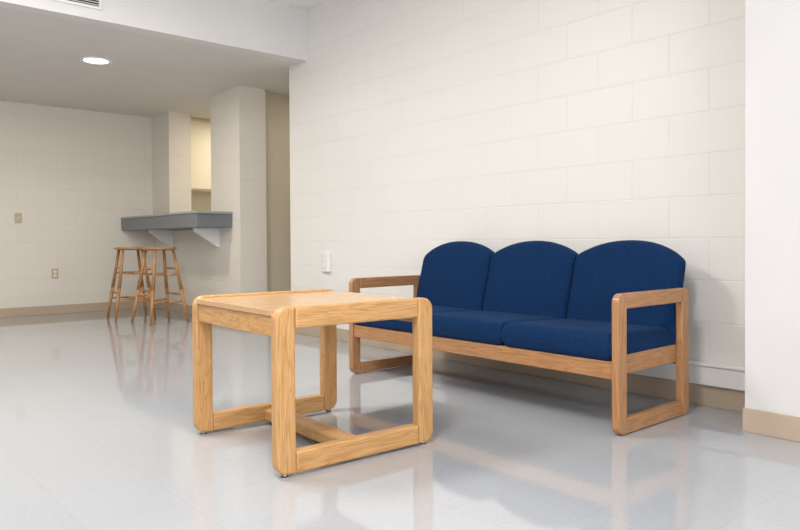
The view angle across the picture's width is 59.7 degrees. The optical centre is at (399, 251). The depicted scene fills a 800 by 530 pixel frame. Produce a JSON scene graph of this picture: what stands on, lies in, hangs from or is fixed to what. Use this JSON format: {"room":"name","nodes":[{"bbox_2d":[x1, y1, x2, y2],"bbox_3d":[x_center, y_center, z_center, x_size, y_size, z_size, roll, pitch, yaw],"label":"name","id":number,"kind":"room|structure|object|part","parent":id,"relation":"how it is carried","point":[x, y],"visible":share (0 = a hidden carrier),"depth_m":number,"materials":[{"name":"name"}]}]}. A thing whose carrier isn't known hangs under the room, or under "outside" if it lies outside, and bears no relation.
{"room":"dormitory common room","nodes":[
{"label":"dormitory common room","id":0,"kind":"room"},
{"bbox_2d":[0,101,152,308],"bbox_3d":[-4.900,-0.515,7.551,8.800,2.532,0.150,-1,1,-41],"label":"wall","id":1,"kind":"structure","parent":0,"point":[72,175],"depth_m":8.28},
{"bbox_2d":[15,213,21,222],"bbox_3d":[-4.336,-0.377,7.923,0.072,0.116,0.019,-1,1,-41],"label":"light switch","id":2,"kind":"object","parent":1,"relation":"attached to","point":[18,216],"visible":1,"depth_m":7.92,"materials":[{"name":"beige plastic"}]},
{"bbox_2d":[52,269,57,278],"bbox_3d":[-4.049,0.263,8.181,0.072,0.116,0.010,-1,1,-41],"label":"power outlet","id":3,"kind":"object","parent":1,"relation":"attached to","point":[54,271],"visible":1,"depth_m":8.18,"materials":[{"name":"beige plastic"}]},
{"bbox_2d":[0,301,149,317],"bbox_3d":[-5.673,0.714,6.795,6.610,0.103,0.008,-1,1,-41],"label":"baseboard","id":4,"kind":"structure","parent":1,"relation":"attached to","point":[87,307],"depth_m":8.26,"materials":[{"name":"plastic"}]},
{"bbox_2d":[0,7,298,119],"bbox_3d":[-3.767,-1.719,6.205,8.800,0.100,3.652,-1,1,-41],"label":"ceiling","id":5,"kind":"structure","parent":0,"point":[151,76],"depth_m":6.47,"materials":[{"name":"paint"}]},
{"bbox_2d":[79,56,112,64],"bbox_3d":[-2.661,-1.668,6.101,0.274,0.011,0.274,-1,1,-41],"label":"recessed light","id":6,"kind":"object","parent":5,"relation":"in","point":[95,60],"visible":1,"depth_m":6.08,"materials":[{"name":"white glass"}]},
{"bbox_2d":[0,0,306,62],"bbox_3d":[-3.372,-1.871,4.058,6.610,0.458,0.120,-1,1,-41],"label":"bulkhead soffit","id":7,"kind":"structure","parent":0,"point":[263,28],"depth_m":5.56,"materials":[{"name":"white paint"}]},
{"bbox_2d":[53,0,101,9],"bbox_3d":[-2.292,-1.818,4.896,0.380,0.170,0.013,-1,1,-41],"label":"air vent","id":8,"kind":"object","parent":7,"relation":"attached to","point":[94,4],"visible":1,"depth_m":4.95,"materials":[{"name":"white metal"}]},
{"bbox_2d":[191,192,210,210],"bbox_3d":[-2.284,-0.498,9.685,1.650,0.590,0.010,-1,1,-41],"label":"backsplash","id":9,"kind":"structure","parent":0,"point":[199,201],"depth_m":9.34,"materials":[{"name":"beige paint"}]},
{"bbox_2d":[191,118,210,210],"bbox_3d":[-2.083,-0.506,9.451,1.650,2.430,0.628,-1,1,-41],"label":"wall opening","id":10,"kind":"object","parent":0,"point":[200,128],"visible":0.03,"depth_m":9.02,"materials":[{"name":"beige paint"}]},
{"bbox_2d":[265,0,328,10],"bbox_3d":[-0.478,-2.103,0.907,6.910,0.100,8.628,-1,1,-41],"label":"ceiling","id":11,"kind":"structure","parent":0,"point":[306,5],"depth_m":5.96,"materials":[{"name":"paint"}]},
{"bbox_2d":[0,308,799,529],"bbox_3d":[-0.993,0.842,2.943,8.900,0.100,12.350,-1,1,-41],"label":"floor","id":12,"kind":"structure","parent":0,"point":[98,431],"depth_m":2.75,"materials":[{"name":"plastic"}]},
{"bbox_2d":[107,247,155,320],"bbox_3d":[-2.973,0.347,7.702,0.436,0.788,0.436,-1,1,-34],"label":"bar stool","id":13,"kind":"object","parent":12,"relation":"on","point":[118,249],"visible":0.88,"depth_m":7.65,"materials":[{"name":"brown wood"}]},
{"bbox_3d":[-3.220,0.568,7.757,0.098,0.346,0.038,0,1,16],"label":"leg","id":14,"kind":"part","parent":13,"relation":"part of","materials":[{"name":"brown wood"}]},
{"bbox_3d":[-3.155,0.192,7.738,0.114,0.422,0.038,0,1,8],"label":"leg","id":15,"kind":"part","parent":13,"relation":"part of","materials":[{"name":"brown wood"}]},
{"bbox_3d":[-3.024,0.571,7.457,0.038,0.346,0.098,0,1,16],"label":"leg","id":16,"kind":"part","parent":13,"relation":"part of","materials":[{"name":"brown wood"}]},
{"bbox_3d":[-3.008,0.194,7.518,0.038,0.422,0.114,0,1,15],"label":"leg","id":17,"kind":"part","parent":13,"relation":"part of","materials":[{"name":"brown wood"}]},
{"bbox_3d":[-2.975,-0.030,7.697,0.348,0.034,0.348,-1,1,-34],"label":"seat","id":18,"kind":"part","parent":13,"relation":"part of","materials":[{"name":"brown wood"}]},
{"bbox_3d":[-2.936,0.188,7.881,0.038,0.422,0.114,0,1,8],"label":"leg","id":19,"kind":"part","parent":13,"relation":"part of","materials":[{"name":"brown wood"}]},
{"bbox_3d":[-2.925,0.564,7.954,0.038,0.346,0.098,0,1,6],"label":"leg","id":20,"kind":"part","parent":13,"relation":"part of","materials":[{"name":"brown wood"}]},
{"bbox_3d":[-2.793,0.191,7.662,0.114,0.422,0.038,0,1,8],"label":"leg","id":21,"kind":"part","parent":13,"relation":"part of","materials":[{"name":"brown wood"}]},
{"bbox_3d":[-2.723,0.567,7.658,0.098,0.346,0.038,0,1,6],"label":"leg","id":22,"kind":"part","parent":13,"relation":"part of","materials":[{"name":"brown wood"}]},
{"bbox_2d":[131,247,188,324],"bbox_3d":[-2.509,0.350,7.283,0.436,0.788,0.436,0,1,44],"label":"bar stool","id":23,"kind":"object","parent":12,"relation":"on","point":[145,249],"visible":1,"depth_m":7.27,"materials":[{"name":"brown wood"}]},
{"bbox_3d":[-2.761,0.572,7.278,0.098,0.346,0.038,0,1,-6],"label":"leg","id":24,"kind":"part","parent":23,"relation":"part of","materials":[{"name":"brown wood"}]},
{"bbox_3d":[-2.694,0.195,7.275,0.114,0.422,0.038,0,1,2],"label":"leg","id":25,"kind":"part","parent":23,"relation":"part of","materials":[{"name":"brown wood"}]},
{"bbox_3d":[-2.504,0.574,7.033,0.038,0.346,0.098,0,1,4],"label":"leg","id":26,"kind":"part","parent":23,"relation":"part of","materials":[{"name":"brown wood"}]},
{"bbox_3d":[-2.503,0.197,7.096,0.038,0.422,0.114,0,1,2],"label":"leg","id":27,"kind":"part","parent":23,"relation":"part of","materials":[{"name":"brown wood"}]},
{"bbox_3d":[-2.511,-0.027,7.278,0.348,0.034,0.348,0,1,44],"label":"seat","id":28,"kind":"part","parent":23,"relation":"part of","materials":[{"name":"brown wood"}]},
{"bbox_3d":[-2.512,0.192,7.466,0.038,0.422,0.114,0,1,-5],"label":"leg","id":29,"kind":"part","parent":23,"relation":"part of","materials":[{"name":"brown wood"}]},
{"bbox_3d":[-2.511,0.567,7.540,0.038,0.346,0.098,0,1,4],"label":"leg","id":30,"kind":"part","parent":23,"relation":"part of","materials":[{"name":"brown wood"}]},
{"bbox_3d":[-2.325,0.193,7.288,0.114,0.422,0.038,0,1,2],"label":"leg","id":31,"kind":"part","parent":23,"relation":"part of","materials":[{"name":"brown wood"}]},
{"bbox_3d":[-2.254,0.569,7.290,0.098,0.346,0.038,0,1,4],"label":"leg","id":32,"kind":"part","parent":23,"relation":"part of","materials":[{"name":"brown wood"}]},
{"bbox_2d":[151,111,190,300],"bbox_3d":[-2.887,-0.494,8.814,0.280,2.432,0.553,-1,1,-41],"label":"wall column","id":33,"kind":"structure","parent":12,"relation":"on","point":[171,131],"depth_m":8.63,"materials":[{"name":"white paint"}]},
{"bbox_2d":[170,230,211,304],"bbox_3d":[-2.373,0.238,8.145,0.170,0.980,1.140,-1,1,-41],"label":"wall knee","id":34,"kind":"structure","parent":12,"relation":"on","point":[193,253],"depth_m":8.06,"materials":[{"name":"white paint"}]},
{"bbox_2d":[154,301,191,313],"bbox_3d":[-2.398,0.678,8.046,0.008,0.103,2.356,-1,1,-41],"label":"baseboard","id":35,"kind":"structure","parent":34,"relation":"attached to","point":[176,307],"depth_m":8.40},
{"bbox_2d":[265,92,290,291],"bbox_3d":[-0.851,-0.495,8.026,1.734,2.432,0.100,-1,1,-41],"label":"wall","id":36,"kind":"structure","parent":12,"relation":"on","point":[277,105],"depth_m":7.56,"materials":[{"name":"beige paint"}]},
{"bbox_2d":[192,289,432,477],"bbox_3d":[-0.381,0.489,2.935,0.718,0.598,0.761,-1,1,-38],"label":"end table","id":37,"kind":"object","parent":12,"relation":"on","point":[276,315],"visible":1,"depth_m":2.80,"materials":[{"name":"brown wood"}]},
{"bbox_3d":[-0.855,0.487,3.017,0.077,0.589,0.045,-1,1,-38],"label":"frame post","id":38,"kind":"part","parent":37,"relation":"part of","materials":[{"name":"brown wood"}]},
{"bbox_3d":[-0.605,0.227,3.212,0.564,0.077,0.045,-1,1,-38],"label":"frame rail","id":39,"kind":"part","parent":37,"relation":"part of","materials":[{"name":"brown wood"}]},
{"bbox_3d":[-0.602,0.738,3.219,0.564,0.077,0.045,-1,1,-38],"label":"frame rail","id":40,"kind":"part","parent":37,"relation":"part of","materials":[{"name":"brown wood"}]},
{"bbox_3d":[-0.411,0.492,2.455,0.077,0.589,0.045,-1,1,-38],"label":"frame post","id":41,"kind":"part","parent":37,"relation":"part of","materials":[{"name":"brown wood"}]},
{"bbox_3d":[-0.383,0.212,2.931,0.706,0.022,0.671,-1,1,-38],"label":"panel","id":42,"kind":"part","parent":37,"relation":"part of","materials":[{"name":"brown wood"}]},
{"bbox_3d":[-0.351,0.478,3.414,0.077,0.589,0.045,-1,1,-38],"label":"frame post","id":43,"kind":"part","parent":37,"relation":"part of","materials":[{"name":"brown wood"}]},
{"bbox_3d":[-0.161,0.232,2.650,0.564,0.077,0.045,-1,1,-38],"label":"frame rail","id":44,"kind":"part","parent":37,"relation":"part of","materials":[{"name":"brown wood"}]},
{"bbox_3d":[-0.158,0.744,2.657,0.564,0.077,0.045,-1,1,-38],"label":"frame rail","id":45,"kind":"part","parent":37,"relation":"part of","materials":[{"name":"brown wood"}]},
{"bbox_3d":[0.092,0.483,2.853,0.077,0.589,0.045,-1,1,-38],"label":"frame post","id":46,"kind":"part","parent":37,"relation":"part of","materials":[{"name":"brown wood"}]},
{"bbox_2d":[349,240,688,434],"bbox_3d":[0.560,0.356,3.861,0.706,0.828,1.898,-1,1,-41],"label":"sofa","id":47,"kind":"object","parent":12,"relation":"on","point":[613,310],"visible":0.88,"depth_m":3.56,"materials":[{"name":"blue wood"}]},
{"bbox_3d":[-0.284,0.466,4.366,0.065,0.597,0.035,-1,1,-41],"label":"arm post","id":48,"kind":"part","parent":47,"relation":"part of","materials":[{"name":"brown wood"}]},
{"bbox_3d":[-0.078,0.728,4.545,0.474,0.065,0.035,-1,1,-41],"label":"arm rail","id":49,"kind":"part","parent":47,"relation":"part of","materials":[{"name":"brown wood"}]},
{"bbox_3d":[-0.081,0.196,4.538,0.474,0.065,0.035,-1,1,-41],"label":"arm rail","id":50,"kind":"part","parent":47,"relation":"part of","materials":[{"name":"brown wood"}]},
{"bbox_2d":[355,305,477,332],"bbox_3d":[0.107,0.406,4.274,0.554,0.142,0.610,-1,1,-41],"label":"seat cushion","id":51,"kind":"object","parent":47,"relation":"on","point":[385,326],"depth_m":4.14,"materials":[{"name":"blue fabric"}]},
{"bbox_3d":[0.125,0.459,4.717,0.065,0.597,0.035,-1,1,-41],"label":"arm post","id":52,"kind":"part","parent":47,"relation":"part of","materials":[{"name":"brown wood"}]},
{"bbox_2d":[416,241,494,310],"bbox_3d":[0.351,0.184,4.482,0.211,0.498,0.612,-1,1,-41],"label":"cushion","id":53,"kind":"object","parent":47,"relation":"on","point":[455,274],"depth_m":4.40,"materials":[{"name":"blue fabric"}]},
{"bbox_3d":[0.317,0.501,3.654,0.025,0.076,1.828,-1,1,-41],"label":"rail","id":54,"kind":"part","parent":47,"relation":"part of","materials":[{"name":"brown wood"}]},
{"bbox_2d":[432,310,560,344],"bbox_3d":[0.502,0.410,3.813,0.554,0.142,0.610,-1,1,-41],"label":"seat cushion","id":55,"kind":"object","parent":47,"relation":"on","point":[468,327],"depth_m":3.65,"materials":[{"name":"blue fabric"}]},
{"bbox_2d":[483,241,577,318],"bbox_3d":[0.746,0.188,4.020,0.211,0.498,0.612,-1,1,-41],"label":"cushion","id":56,"kind":"object","parent":47,"relation":"on","point":[536,278],"depth_m":3.96,"materials":[{"name":"blue fabric"}]},
{"bbox_2d":[500,319,675,360],"bbox_3d":[0.898,0.414,3.351,0.554,0.142,0.610,-1,1,-41],"label":"seat cushion","id":57,"kind":"object","parent":47,"relation":"on","point":[540,339],"depth_m":3.20,"materials":[{"name":"blue fabric"}]},
{"bbox_3d":[0.929,0.478,2.952,0.065,0.597,0.035,-1,1,-41],"label":"arm post","id":58,"kind":"part","parent":47,"relation":"part of","materials":[{"name":"brown wood"}]},
{"bbox_2d":[567,240,685,344],"bbox_3d":[1.142,0.192,3.558,0.211,0.498,0.612,-1,1,-41],"label":"cushion","id":59,"kind":"object","parent":47,"relation":"on","point":[600,272],"depth_m":3.52,"materials":[{"name":"blue fabric"}]},
{"bbox_3d":[1.117,0.484,3.152,0.537,0.085,0.024,-1,1,-41],"label":"rail","id":60,"kind":"part","parent":47,"relation":"part of","materials":[{"name":"brown wood"}]},
{"bbox_3d":[1.132,0.209,3.124,0.474,0.065,0.035,-1,1,-41],"label":"arm rail","id":61,"kind":"part","parent":47,"relation":"part of","materials":[{"name":"brown wood"}]},
{"bbox_3d":[1.135,0.741,3.131,0.474,0.065,0.035,-1,1,-41],"label":"arm rail","id":62,"kind":"part","parent":47,"relation":"part of","materials":[{"name":"brown wood"}]},
{"bbox_3d":[1.338,0.471,3.303,0.065,0.597,0.035,-1,1,-41],"label":"arm post","id":63,"kind":"part","parent":47,"relation":"part of","materials":[{"name":"brown wood"}]},
{"bbox_2d":[210,0,744,366],"bbox_3d":[1.414,-0.719,3.812,0.306,2.970,10.357,-1,1,-41],"label":"wall","id":64,"kind":"structure","parent":0,"point":[417,127],"depth_m":4.47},
{"bbox_2d":[120,211,231,246],"bbox_3d":[-2.479,-0.235,8.079,0.745,0.370,2.193,-1,1,-41],"label":"countertop","id":65,"kind":"structure","parent":64,"relation":"attached to","point":[207,224],"depth_m":7.45,"materials":[{"name":"grey laminate"}]},
{"bbox_2d":[321,252,330,271],"bbox_3d":[-0.634,0.089,5.951,0.039,0.170,0.110,-1,1,-41],"label":"outlet box","id":66,"kind":"object","parent":64,"relation":"attached to","point":[325,256],"visible":1,"depth_m":5.92,"materials":[{"name":"white plastic"}]},
{"bbox_3d":[-0.646,0.089,5.941,0.004,0.120,0.070,-1,1,-41],"label":"plate","id":67,"kind":"part","parent":66,"relation":"part of","materials":[{"name":"white paint"}]},
{"bbox_2d":[295,326,744,411],"bbox_3d":[0.366,0.707,4.822,0.008,0.103,4.215,-1,1,-41],"label":"baseboard","id":68,"kind":"structure","parent":64,"relation":"attached to","point":[717,397],"depth_m":3.90,"materials":[{"name":"plastic"}]},
{"bbox_2d":[348,324,744,390],"bbox_3d":[0.653,0.598,4.459,0.039,0.113,3.288,-1,1,-41],"label":"cable raceway","id":69,"kind":"object","parent":64,"relation":"attached to","point":[700,372],"visible":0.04,"depth_m":3.44,"materials":[{"name":"white plastic"}]},
{"bbox_2d":[745,0,799,416],"bbox_3d":[3.074,-0.645,1.385,0.332,2.870,4.510,-1,1,-41],"label":"wall","id":70,"kind":"structure","parent":0,"point":[772,27],"depth_m":2.91,"materials":[{"name":"paint"}]},
{"bbox_2d":[743,407,799,441],"bbox_3d":[2.951,0.741,1.296,0.008,0.103,4.518,-1,1,-41],"label":"baseboard","id":71,"kind":"structure","parent":70,"relation":"attached to","point":[782,426],"depth_m":2.92,"materials":[{"name":"plastic"}]}
]}

